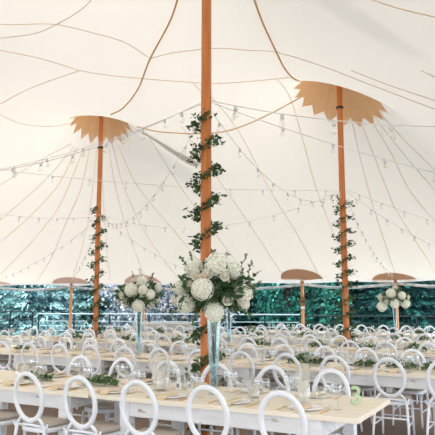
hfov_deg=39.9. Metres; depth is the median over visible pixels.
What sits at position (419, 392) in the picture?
chair
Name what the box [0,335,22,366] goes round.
chair
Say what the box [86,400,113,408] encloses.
cushion
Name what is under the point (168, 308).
tree
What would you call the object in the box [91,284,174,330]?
tree
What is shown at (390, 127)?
string lights
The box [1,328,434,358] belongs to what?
ground
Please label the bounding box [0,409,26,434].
chair
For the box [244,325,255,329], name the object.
greenery
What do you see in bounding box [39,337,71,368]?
chair
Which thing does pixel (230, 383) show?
chair
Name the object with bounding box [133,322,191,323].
countertop
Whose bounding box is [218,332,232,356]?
chair
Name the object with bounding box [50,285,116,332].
spruce
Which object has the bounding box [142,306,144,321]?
pole
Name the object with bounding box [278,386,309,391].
cushion
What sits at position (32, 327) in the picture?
chair
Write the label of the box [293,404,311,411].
napkin
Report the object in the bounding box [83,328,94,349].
chair
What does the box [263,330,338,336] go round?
table
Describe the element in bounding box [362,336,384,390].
chair
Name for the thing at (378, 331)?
chair
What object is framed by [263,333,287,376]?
chair
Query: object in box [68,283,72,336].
pole
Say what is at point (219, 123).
string lights
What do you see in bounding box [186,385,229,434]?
chair
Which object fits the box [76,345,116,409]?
chair
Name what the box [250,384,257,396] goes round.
pillar candle
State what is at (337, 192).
string lights
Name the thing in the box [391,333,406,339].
greenery
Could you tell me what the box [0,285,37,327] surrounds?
spruce
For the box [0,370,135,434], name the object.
table
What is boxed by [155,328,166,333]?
greenery
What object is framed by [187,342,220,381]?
chair
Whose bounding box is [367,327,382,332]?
greenery
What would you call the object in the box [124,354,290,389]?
table
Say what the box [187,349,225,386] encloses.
chair
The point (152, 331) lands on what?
chair
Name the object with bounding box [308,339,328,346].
greenery
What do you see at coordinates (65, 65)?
tent canopy
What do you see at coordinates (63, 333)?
chair
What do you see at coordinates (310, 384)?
chair
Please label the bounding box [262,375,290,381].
cushion
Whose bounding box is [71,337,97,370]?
chair
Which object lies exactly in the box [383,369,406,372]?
dinner plate
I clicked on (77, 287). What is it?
wall
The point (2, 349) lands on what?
table
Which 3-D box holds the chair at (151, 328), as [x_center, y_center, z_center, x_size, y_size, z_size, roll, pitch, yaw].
[-1.700,3.411,16.026,0.443,0.974,0.524,-4,-9,25]
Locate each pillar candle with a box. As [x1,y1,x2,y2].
[21,364,28,372]
[157,371,164,389]
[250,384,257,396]
[260,354,263,361]
[299,380,308,402]
[342,356,347,365]
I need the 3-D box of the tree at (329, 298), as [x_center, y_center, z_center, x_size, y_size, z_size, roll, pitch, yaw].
[5.481,3.776,28.740,1.684,4.166,1.860,7,-11,-40]
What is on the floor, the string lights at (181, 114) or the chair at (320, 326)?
the chair at (320, 326)
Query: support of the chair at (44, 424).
on the floor
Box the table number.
[351,386,360,404]
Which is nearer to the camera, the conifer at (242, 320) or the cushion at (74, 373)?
the cushion at (74, 373)
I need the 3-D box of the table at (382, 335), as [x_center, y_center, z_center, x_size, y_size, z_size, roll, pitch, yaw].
[4.718,3.587,16.522,2.500,0.760,1.037,-4,-9,28]
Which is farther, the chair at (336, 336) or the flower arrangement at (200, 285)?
the chair at (336, 336)
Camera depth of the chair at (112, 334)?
12.73 m
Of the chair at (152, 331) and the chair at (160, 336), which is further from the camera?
the chair at (152, 331)
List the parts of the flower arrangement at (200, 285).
stem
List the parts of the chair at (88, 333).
backrest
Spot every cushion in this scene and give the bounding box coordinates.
[0,359,13,362]
[0,367,20,370]
[0,409,19,420]
[24,415,69,427]
[29,368,53,373]
[65,371,84,375]
[74,420,119,434]
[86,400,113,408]
[120,375,149,379]
[131,427,181,434]
[156,377,185,382]
[234,383,265,387]
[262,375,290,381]
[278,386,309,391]
[327,389,355,395]
[332,426,342,432]
[350,385,373,387]
[379,392,411,401]
[393,387,423,390]
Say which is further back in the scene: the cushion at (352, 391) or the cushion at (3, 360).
the cushion at (3, 360)
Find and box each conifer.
[222,283,301,333]
[305,282,389,330]
[352,281,434,337]
[382,280,434,326]
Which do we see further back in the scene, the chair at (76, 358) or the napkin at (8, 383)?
the chair at (76, 358)
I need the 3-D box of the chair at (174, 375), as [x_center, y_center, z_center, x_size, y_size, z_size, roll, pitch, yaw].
[-0.747,2.540,9.916,0.443,0.974,0.524,-4,-9,28]
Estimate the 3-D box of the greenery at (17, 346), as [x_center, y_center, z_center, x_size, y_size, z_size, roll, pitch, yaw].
[-3.546,2.331,10.830,0.393,0.112,0.248,-7,-11,42]
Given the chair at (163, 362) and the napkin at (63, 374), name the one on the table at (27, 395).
the napkin at (63, 374)
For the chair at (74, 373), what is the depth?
9.47 m
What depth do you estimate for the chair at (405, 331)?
14.15 m
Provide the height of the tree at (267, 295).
8.144 m
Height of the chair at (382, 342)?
0.974 m
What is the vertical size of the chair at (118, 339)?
0.974 m
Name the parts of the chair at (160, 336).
backrest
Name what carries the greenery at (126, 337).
on the table at (78, 343)
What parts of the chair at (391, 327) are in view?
backrest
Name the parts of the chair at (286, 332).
backrest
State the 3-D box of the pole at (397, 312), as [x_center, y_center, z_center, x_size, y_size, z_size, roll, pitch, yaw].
[5.356,2.946,17.906,0.100,2.420,0.100,0,-8,0]
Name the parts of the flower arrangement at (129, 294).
stem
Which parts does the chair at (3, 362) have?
backrest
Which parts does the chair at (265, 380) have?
seat, backrest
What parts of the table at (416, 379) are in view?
leg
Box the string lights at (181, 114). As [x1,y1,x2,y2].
[0,103,199,171]
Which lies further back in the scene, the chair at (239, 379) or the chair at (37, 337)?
the chair at (37, 337)
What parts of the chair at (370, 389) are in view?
seat, backrest, leg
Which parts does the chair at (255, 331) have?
backrest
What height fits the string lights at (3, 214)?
0.487 m
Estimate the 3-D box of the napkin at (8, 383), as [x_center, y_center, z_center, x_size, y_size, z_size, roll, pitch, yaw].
[-2.108,1.717,6.245,0.092,0.038,0.240,-4,-9,27]
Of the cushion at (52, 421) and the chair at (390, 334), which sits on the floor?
the chair at (390, 334)
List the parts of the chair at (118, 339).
seat, backrest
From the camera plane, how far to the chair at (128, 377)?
8.86 m
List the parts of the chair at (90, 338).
seat, backrest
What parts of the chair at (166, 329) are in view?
backrest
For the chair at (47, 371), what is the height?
0.974 m
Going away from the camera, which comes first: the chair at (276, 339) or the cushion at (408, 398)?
the cushion at (408, 398)
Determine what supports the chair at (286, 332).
on the floor
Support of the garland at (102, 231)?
attached to the tent pole at (100, 139)
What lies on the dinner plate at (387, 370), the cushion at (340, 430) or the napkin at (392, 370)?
the napkin at (392, 370)
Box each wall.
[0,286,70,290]
[71,286,123,290]
[255,284,301,289]
[302,283,394,288]
[395,282,434,287]
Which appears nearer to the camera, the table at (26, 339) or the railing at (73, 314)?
the table at (26, 339)
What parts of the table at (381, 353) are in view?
leg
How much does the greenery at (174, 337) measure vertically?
0.165 m
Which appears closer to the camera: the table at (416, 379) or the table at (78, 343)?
the table at (416, 379)
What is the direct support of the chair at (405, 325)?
on the floor
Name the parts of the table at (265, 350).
leg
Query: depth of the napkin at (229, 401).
5.01 m
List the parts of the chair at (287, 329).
backrest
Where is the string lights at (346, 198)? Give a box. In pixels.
[346,198,392,275]
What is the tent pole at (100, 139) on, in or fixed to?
on the floor
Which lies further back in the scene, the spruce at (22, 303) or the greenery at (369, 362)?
the spruce at (22, 303)
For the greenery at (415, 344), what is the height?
0.168 m
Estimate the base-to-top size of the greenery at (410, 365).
0.143 m
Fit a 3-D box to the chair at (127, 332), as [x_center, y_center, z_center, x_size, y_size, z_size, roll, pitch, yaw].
[-2.168,3.135,14.093,0.443,0.974,0.524,-4,-9,28]
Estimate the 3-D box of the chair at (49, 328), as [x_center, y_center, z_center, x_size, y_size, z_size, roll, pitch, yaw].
[-4.406,3.307,15.296,0.443,0.974,0.524,-4,-9,27]
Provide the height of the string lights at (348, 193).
1.653 m
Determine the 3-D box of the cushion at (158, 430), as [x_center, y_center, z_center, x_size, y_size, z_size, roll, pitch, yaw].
[-0.533,1.866,5.158,0.390,0.050,0.380,-4,-9,28]
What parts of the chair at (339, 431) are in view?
backrest, seat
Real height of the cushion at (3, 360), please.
0.050 m
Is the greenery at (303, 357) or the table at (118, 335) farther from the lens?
the table at (118, 335)
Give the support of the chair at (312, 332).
on the floor
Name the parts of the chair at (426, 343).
backrest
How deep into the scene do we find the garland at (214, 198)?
7.32 m
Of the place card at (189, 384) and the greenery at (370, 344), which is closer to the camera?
the place card at (189, 384)
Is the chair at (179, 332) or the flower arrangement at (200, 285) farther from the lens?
the chair at (179, 332)
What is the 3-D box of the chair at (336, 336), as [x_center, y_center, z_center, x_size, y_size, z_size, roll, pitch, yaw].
[2.325,2.791,11.678,0.443,0.974,0.524,-4,-9,27]
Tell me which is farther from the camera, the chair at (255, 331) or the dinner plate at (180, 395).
the chair at (255, 331)
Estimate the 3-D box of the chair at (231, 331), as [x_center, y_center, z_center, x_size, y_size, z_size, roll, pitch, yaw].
[0.531,3.240,14.826,0.443,0.974,0.524,-4,-9,26]
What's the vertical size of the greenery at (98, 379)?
0.126 m
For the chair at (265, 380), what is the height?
0.974 m
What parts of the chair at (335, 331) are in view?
backrest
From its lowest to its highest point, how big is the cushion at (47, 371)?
0.050 m
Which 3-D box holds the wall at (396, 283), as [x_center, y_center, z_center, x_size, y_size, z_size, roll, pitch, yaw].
[6.471,1.879,16.905,3.186,0.188,0.076,-8,-11,44]
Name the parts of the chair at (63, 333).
backrest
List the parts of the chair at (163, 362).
backrest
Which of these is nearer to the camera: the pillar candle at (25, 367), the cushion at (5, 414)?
the cushion at (5, 414)
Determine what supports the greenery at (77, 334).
on the table at (26, 339)
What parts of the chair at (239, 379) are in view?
seat, backrest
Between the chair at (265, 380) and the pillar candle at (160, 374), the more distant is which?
the chair at (265, 380)
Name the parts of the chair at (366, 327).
backrest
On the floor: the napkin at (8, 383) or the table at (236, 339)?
the table at (236, 339)
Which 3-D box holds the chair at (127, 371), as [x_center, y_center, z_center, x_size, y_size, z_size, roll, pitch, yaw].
[-1.336,2.585,10.232,0.443,0.974,0.524,-4,-9,26]
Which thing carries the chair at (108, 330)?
on the floor
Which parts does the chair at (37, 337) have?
backrest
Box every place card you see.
[175,381,180,389]
[187,382,192,389]
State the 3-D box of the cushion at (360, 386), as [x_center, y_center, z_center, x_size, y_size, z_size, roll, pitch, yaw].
[2.006,2.325,8.379,0.390,0.050,0.380,-5,-9,30]
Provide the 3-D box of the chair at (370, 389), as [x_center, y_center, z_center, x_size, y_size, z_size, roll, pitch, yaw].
[2.031,2.327,8.423,0.443,0.974,0.524,-5,-9,30]
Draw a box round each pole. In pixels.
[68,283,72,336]
[93,116,103,336]
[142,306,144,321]
[200,0,210,434]
[301,281,304,328]
[336,85,349,346]
[394,280,398,332]
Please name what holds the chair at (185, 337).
on the floor
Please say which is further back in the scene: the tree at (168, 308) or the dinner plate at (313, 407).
the tree at (168, 308)
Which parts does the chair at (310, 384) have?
seat, backrest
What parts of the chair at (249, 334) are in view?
backrest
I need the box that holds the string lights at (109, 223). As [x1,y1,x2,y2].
[108,223,183,268]
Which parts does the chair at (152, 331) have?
backrest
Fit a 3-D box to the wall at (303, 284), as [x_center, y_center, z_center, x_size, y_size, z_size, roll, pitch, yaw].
[4.008,2.104,18.482,2.843,0.188,0.076,-3,-9,19]
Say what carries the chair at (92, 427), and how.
on the floor
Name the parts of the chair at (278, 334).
backrest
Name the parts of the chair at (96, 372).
backrest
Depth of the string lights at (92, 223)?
18.09 m
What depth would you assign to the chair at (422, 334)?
12.59 m
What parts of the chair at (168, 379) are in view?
backrest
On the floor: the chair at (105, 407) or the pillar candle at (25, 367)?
the chair at (105, 407)
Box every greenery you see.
[13,343,30,349]
[24,369,54,380]
[72,332,84,338]
[85,373,119,385]
[120,333,136,340]
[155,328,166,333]
[171,335,189,342]
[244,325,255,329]
[252,338,270,345]
[283,326,295,330]
[286,352,328,364]
[297,331,311,337]
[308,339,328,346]
[350,357,381,367]
[355,341,380,349]
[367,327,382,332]
[385,357,420,369]
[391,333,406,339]
[402,341,428,351]
[414,329,426,333]
[417,335,433,340]
[420,361,434,369]
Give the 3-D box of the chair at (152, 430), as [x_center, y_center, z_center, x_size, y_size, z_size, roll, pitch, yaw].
[-0.557,1.856,5.115,0.443,0.974,0.524,-4,-9,28]
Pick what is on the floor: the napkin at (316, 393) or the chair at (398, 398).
the chair at (398, 398)
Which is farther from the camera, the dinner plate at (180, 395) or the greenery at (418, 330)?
the greenery at (418, 330)
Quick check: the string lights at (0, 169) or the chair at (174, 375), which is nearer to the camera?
the chair at (174, 375)
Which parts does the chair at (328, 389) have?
backrest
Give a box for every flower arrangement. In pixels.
[112,269,164,337]
[168,250,261,363]
[219,290,235,329]
[376,284,409,322]
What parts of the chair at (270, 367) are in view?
backrest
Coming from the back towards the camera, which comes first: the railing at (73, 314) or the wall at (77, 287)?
the railing at (73, 314)
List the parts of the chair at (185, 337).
backrest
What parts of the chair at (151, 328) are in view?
backrest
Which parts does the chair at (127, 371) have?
seat, backrest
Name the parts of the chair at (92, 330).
backrest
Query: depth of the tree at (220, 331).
29.52 m
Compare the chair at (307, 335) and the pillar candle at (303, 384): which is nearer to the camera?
the pillar candle at (303, 384)
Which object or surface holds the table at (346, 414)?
on the floor
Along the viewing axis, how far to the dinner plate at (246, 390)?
5.73 m
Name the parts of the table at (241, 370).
leg, leg, leg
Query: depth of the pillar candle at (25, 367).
6.83 m
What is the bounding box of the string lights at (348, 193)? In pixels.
[348,193,434,246]
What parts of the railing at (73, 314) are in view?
post, rail, rail, rail, rail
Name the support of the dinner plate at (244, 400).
on the table at (346, 414)
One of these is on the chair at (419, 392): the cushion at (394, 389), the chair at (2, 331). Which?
the cushion at (394, 389)
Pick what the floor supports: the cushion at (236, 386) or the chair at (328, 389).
the chair at (328, 389)
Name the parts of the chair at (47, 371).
backrest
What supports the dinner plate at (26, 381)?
on the table at (27, 395)
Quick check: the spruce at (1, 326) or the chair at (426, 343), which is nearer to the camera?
the chair at (426, 343)
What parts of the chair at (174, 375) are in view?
backrest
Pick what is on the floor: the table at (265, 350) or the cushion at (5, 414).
the table at (265, 350)
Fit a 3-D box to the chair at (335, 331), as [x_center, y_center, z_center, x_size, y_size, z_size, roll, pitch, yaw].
[2.785,3.067,13.615,0.443,0.974,0.524,-4,-9,28]
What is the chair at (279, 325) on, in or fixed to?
on the floor
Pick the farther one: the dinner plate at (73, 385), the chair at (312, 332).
the chair at (312, 332)
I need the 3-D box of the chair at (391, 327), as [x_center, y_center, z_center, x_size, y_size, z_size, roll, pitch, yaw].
[4.728,3.395,15.916,0.443,0.974,0.524,-4,-9,29]
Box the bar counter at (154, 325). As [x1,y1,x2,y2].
[133,322,193,354]
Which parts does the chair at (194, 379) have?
backrest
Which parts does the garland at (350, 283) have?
stem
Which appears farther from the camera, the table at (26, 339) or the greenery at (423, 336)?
the table at (26, 339)
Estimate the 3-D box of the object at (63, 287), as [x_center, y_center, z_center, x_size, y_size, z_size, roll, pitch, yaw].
[-6.724,2.553,21.631,2.914,0.188,0.076,0,-8,2]
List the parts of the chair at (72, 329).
backrest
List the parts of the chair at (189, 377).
seat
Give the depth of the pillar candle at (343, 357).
8.01 m
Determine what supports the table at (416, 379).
on the floor
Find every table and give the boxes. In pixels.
[0,346,39,359]
[0,349,150,373]
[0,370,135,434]
[1,336,87,347]
[64,338,174,375]
[91,331,182,340]
[96,382,389,434]
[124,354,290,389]
[158,342,278,382]
[166,333,263,343]
[254,336,364,357]
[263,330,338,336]
[273,345,416,392]
[278,361,434,390]
[342,332,434,364]
[356,338,434,363]
[411,350,434,396]
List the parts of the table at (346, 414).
leg, leg, leg, leg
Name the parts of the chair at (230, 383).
leg, backrest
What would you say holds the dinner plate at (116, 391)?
on the table at (346, 414)
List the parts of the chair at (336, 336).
backrest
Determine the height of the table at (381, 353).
0.760 m
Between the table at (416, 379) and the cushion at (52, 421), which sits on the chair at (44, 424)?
the cushion at (52, 421)
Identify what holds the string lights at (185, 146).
hanging from the tent pole at (205, 347)
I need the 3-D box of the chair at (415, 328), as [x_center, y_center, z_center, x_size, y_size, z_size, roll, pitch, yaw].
[5.293,3.352,15.612,0.443,0.974,0.524,-4,-9,27]
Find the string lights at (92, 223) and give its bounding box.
[0,223,92,279]
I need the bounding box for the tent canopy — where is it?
[0,0,434,285]
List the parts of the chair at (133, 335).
backrest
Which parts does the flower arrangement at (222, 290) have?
stem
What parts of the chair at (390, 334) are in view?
backrest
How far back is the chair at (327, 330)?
15.13 m
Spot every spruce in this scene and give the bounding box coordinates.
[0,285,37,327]
[0,285,79,336]
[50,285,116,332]
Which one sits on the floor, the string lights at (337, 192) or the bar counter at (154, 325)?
the bar counter at (154, 325)
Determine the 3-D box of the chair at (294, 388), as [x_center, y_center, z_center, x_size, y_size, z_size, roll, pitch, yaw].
[0.973,2.236,7.785,0.443,0.974,0.524,-4,-9,26]
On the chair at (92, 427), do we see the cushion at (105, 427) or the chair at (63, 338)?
the cushion at (105, 427)
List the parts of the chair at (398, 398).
leg, leg, backrest, rail, seat, leg, leg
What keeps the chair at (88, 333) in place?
on the floor
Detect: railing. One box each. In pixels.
[0,311,33,335]
[37,313,300,335]
[304,315,434,332]
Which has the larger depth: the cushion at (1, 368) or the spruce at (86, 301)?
the spruce at (86, 301)
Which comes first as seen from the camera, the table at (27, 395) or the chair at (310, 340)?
the table at (27, 395)
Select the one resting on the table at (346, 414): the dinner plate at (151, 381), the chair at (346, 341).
the dinner plate at (151, 381)
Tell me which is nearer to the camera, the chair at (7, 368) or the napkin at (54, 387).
the napkin at (54, 387)
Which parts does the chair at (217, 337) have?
backrest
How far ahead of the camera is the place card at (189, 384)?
5.84 m
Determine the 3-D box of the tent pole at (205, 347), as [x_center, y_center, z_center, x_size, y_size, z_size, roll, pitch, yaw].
[-0.143,-1.039,7.525,0.300,7.380,0.300,0,-8,0]
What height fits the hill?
10.647 m
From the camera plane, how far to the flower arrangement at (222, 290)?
12.28 m
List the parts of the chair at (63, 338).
seat, backrest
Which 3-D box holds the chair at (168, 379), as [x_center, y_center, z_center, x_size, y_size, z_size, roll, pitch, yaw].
[-0.715,2.366,8.692,0.443,0.974,0.524,-5,-9,30]
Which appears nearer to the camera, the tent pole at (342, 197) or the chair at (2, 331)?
the tent pole at (342, 197)
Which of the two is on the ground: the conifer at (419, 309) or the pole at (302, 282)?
the conifer at (419, 309)
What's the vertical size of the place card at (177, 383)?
0.080 m
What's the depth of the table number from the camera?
5.02 m
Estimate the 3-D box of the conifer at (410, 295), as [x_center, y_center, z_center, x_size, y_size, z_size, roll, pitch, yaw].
[12.309,1.977,35.179,5.768,10.669,5.388,-4,-9,28]
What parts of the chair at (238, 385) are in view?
backrest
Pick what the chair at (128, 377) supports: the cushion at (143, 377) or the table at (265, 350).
the cushion at (143, 377)
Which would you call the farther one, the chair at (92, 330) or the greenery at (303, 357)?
the chair at (92, 330)
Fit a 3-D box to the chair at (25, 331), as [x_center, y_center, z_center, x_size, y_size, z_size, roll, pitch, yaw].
[-4.355,3.128,14.039,0.443,0.974,0.524,-4,-9,27]
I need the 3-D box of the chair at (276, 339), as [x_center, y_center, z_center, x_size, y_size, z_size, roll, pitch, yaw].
[1.238,2.699,11.033,0.443,0.974,0.524,-5,-9,30]
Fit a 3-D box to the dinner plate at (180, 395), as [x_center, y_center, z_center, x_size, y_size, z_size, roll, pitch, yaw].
[-0.411,1.606,5.399,0.280,0.023,0.280,-4,-9,28]
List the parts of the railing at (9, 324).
post, rail, rail, post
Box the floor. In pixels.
[7,351,433,434]
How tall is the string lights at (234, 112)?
1.852 m
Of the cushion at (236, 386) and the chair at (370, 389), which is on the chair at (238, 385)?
the cushion at (236, 386)
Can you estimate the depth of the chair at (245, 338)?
11.20 m
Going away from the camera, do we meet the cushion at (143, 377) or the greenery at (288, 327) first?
the cushion at (143, 377)
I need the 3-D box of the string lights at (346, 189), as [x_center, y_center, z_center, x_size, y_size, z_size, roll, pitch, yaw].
[5.709,0.249,12.862,5.986,1.673,0.105,1,-8,-4]
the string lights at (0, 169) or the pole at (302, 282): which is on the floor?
the pole at (302, 282)
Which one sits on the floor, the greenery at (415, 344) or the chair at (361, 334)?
the chair at (361, 334)
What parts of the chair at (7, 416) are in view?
seat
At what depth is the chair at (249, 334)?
12.83 m
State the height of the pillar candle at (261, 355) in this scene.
0.112 m
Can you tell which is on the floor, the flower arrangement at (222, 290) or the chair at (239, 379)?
the chair at (239, 379)
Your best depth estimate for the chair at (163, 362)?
6.69 m
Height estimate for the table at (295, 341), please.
0.760 m
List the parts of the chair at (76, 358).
backrest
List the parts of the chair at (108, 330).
backrest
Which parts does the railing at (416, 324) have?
rail, rail, rail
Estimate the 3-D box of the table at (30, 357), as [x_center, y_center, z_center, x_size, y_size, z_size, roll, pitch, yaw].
[-2.421,2.684,10.186,2.500,0.760,1.037,-4,-9,28]
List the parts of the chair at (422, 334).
backrest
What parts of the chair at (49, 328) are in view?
backrest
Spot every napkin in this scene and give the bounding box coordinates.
[3,380,25,385]
[47,373,66,377]
[49,384,72,389]
[99,388,121,394]
[156,392,178,399]
[193,382,206,385]
[220,398,242,405]
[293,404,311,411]
[310,391,326,395]
[388,368,398,372]
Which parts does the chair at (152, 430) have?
backrest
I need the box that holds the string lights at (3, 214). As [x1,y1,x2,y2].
[3,214,88,220]
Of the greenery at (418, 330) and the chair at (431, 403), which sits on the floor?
the chair at (431, 403)
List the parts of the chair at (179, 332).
backrest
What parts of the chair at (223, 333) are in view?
backrest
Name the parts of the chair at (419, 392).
leg, seat, backrest, leg, leg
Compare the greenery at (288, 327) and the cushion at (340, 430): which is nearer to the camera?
the cushion at (340, 430)
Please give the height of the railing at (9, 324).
1.348 m
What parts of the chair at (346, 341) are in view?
backrest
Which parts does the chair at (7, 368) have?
backrest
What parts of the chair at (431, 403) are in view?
leg, backrest, leg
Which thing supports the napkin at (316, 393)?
on the dinner plate at (324, 395)
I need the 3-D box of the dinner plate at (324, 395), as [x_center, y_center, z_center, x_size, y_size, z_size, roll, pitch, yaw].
[0.896,1.609,5.417,0.280,0.023,0.280,-4,-9,28]
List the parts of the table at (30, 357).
leg, leg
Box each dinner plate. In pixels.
[5,380,32,384]
[51,384,79,388]
[100,388,129,393]
[145,380,156,384]
[156,392,186,398]
[225,398,251,404]
[240,388,268,392]
[288,403,322,410]
[308,392,331,397]
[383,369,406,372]
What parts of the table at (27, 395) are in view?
leg, leg, leg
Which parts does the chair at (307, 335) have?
backrest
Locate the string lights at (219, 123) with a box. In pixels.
[211,110,339,203]
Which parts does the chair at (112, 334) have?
backrest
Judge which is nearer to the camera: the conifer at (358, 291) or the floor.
the floor
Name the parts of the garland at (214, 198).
stem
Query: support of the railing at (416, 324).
on the ground
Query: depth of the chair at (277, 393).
4.35 m
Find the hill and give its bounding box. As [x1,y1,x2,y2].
[1,280,431,325]
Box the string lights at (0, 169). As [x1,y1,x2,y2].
[0,169,338,193]
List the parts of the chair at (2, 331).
backrest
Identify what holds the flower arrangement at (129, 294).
in the vase
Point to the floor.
(400, 426)
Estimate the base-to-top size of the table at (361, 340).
0.760 m
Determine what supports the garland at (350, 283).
attached to the tent pole at (342, 197)
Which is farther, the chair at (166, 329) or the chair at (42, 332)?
the chair at (166, 329)
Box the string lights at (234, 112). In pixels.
[213,103,434,181]
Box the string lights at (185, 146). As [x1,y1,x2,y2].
[99,121,199,228]
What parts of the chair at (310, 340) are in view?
backrest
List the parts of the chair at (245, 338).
backrest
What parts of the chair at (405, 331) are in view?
backrest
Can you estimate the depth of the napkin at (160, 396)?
5.29 m
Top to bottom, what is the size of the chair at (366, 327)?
0.974 m
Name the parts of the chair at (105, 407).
leg, seat, backrest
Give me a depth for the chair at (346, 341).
10.28 m
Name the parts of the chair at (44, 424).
leg, backrest, rail, leg, seat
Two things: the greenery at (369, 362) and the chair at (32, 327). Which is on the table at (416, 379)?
the greenery at (369, 362)
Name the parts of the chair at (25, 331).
backrest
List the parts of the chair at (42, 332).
backrest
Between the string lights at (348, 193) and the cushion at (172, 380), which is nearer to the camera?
the cushion at (172, 380)
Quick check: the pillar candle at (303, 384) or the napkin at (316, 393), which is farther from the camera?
the napkin at (316, 393)
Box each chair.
[0,330,12,366]
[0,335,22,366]
[0,341,20,371]
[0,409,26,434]
[13,371,73,434]
[19,330,32,367]
[21,342,53,373]
[22,336,46,367]
[28,327,38,346]
[36,328,56,347]
[37,331,64,369]
[38,355,91,434]
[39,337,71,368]
[50,343,85,375]
[58,332,73,369]
[59,328,75,348]
[63,375,120,434]
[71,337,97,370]
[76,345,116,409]
[81,357,134,422]
[82,332,95,368]
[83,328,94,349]
[93,338,126,378]
[98,329,115,350]
[105,333,128,375]
[114,330,137,365]
[114,346,149,379]
[119,380,181,434]
[123,339,155,374]
[128,334,143,367]
[138,360,180,426]
[139,330,159,374]
[144,327,156,353]
[149,348,186,383]
[155,335,182,377]
[155,340,188,379]
[161,331,182,354]
[163,327,175,348]
[179,362,232,434]
[181,335,197,382]
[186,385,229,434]
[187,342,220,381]
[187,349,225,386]
[211,336,227,386]
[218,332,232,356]
[223,343,257,384]
[228,329,242,342]
[228,351,266,388]
[236,365,290,434]
[239,337,267,387]
[244,333,261,378]
[252,329,267,356]
[258,390,307,434]
[260,344,294,384]
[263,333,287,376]
[270,338,290,385]
[272,353,310,391]
[275,325,287,335]
[276,327,290,352]
[276,330,291,353]
[293,334,316,376]
[296,368,350,434]
[302,331,317,343]
[303,339,332,388]
[308,345,336,391]
[317,326,329,336]
[319,355,362,431]
[324,328,337,335]
[328,335,349,386]
[329,331,351,361]
[339,340,368,395]
[350,347,381,423]
[357,332,374,347]
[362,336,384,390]
[363,327,376,345]
[372,357,415,434]
[374,329,389,338]
[374,341,397,396]
[385,333,407,359]
[386,327,405,359]
[392,349,431,427]
[394,337,416,364]
[400,325,412,356]
[402,330,418,365]
[412,328,428,362]
[415,333,434,363]
[416,342,434,403]
[425,361,434,434]
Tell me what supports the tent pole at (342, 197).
on the floor
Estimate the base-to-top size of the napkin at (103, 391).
0.038 m
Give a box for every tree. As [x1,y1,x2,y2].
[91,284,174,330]
[147,284,213,325]
[176,283,255,333]
[251,283,321,330]
[318,282,351,337]
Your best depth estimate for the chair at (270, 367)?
6.08 m
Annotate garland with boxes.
[85,206,107,337]
[182,108,228,434]
[330,195,358,361]
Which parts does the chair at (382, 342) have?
backrest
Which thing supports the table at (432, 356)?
on the floor
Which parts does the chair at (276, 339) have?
backrest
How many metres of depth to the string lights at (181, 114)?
8.31 m
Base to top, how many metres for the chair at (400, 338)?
0.974 m
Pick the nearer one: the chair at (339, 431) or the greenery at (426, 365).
the chair at (339, 431)
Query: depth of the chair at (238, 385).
7.95 m
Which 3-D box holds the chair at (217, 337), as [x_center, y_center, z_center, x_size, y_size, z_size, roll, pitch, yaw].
[0.124,2.785,11.632,0.443,0.974,0.524,-5,-9,30]
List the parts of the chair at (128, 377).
backrest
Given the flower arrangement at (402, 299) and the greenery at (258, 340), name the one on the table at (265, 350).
the greenery at (258, 340)
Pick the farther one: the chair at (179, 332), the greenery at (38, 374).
the chair at (179, 332)
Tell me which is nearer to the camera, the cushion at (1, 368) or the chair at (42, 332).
the cushion at (1, 368)
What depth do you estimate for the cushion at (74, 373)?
9.55 m
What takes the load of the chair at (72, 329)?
on the floor
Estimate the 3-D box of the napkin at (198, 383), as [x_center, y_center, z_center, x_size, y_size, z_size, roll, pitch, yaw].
[-0.184,1.692,6.066,0.092,0.038,0.240,-4,-9,28]
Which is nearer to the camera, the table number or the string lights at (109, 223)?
the table number
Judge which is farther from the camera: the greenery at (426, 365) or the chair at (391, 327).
the chair at (391, 327)
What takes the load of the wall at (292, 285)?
hanging from the tent canopy
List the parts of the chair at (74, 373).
backrest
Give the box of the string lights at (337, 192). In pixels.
[102,192,337,230]
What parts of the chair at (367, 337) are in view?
backrest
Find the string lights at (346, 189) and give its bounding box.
[346,189,433,221]
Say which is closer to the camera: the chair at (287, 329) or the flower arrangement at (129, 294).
the flower arrangement at (129, 294)
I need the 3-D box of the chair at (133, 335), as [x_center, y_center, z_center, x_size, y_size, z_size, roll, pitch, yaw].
[-1.574,2.915,12.545,0.443,0.974,0.524,-5,-9,30]
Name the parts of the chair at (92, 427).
leg, backrest, rail, leg, seat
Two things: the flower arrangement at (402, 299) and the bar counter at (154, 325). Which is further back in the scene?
the bar counter at (154, 325)
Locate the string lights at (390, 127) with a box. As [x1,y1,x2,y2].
[211,100,434,130]
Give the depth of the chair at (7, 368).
10.00 m

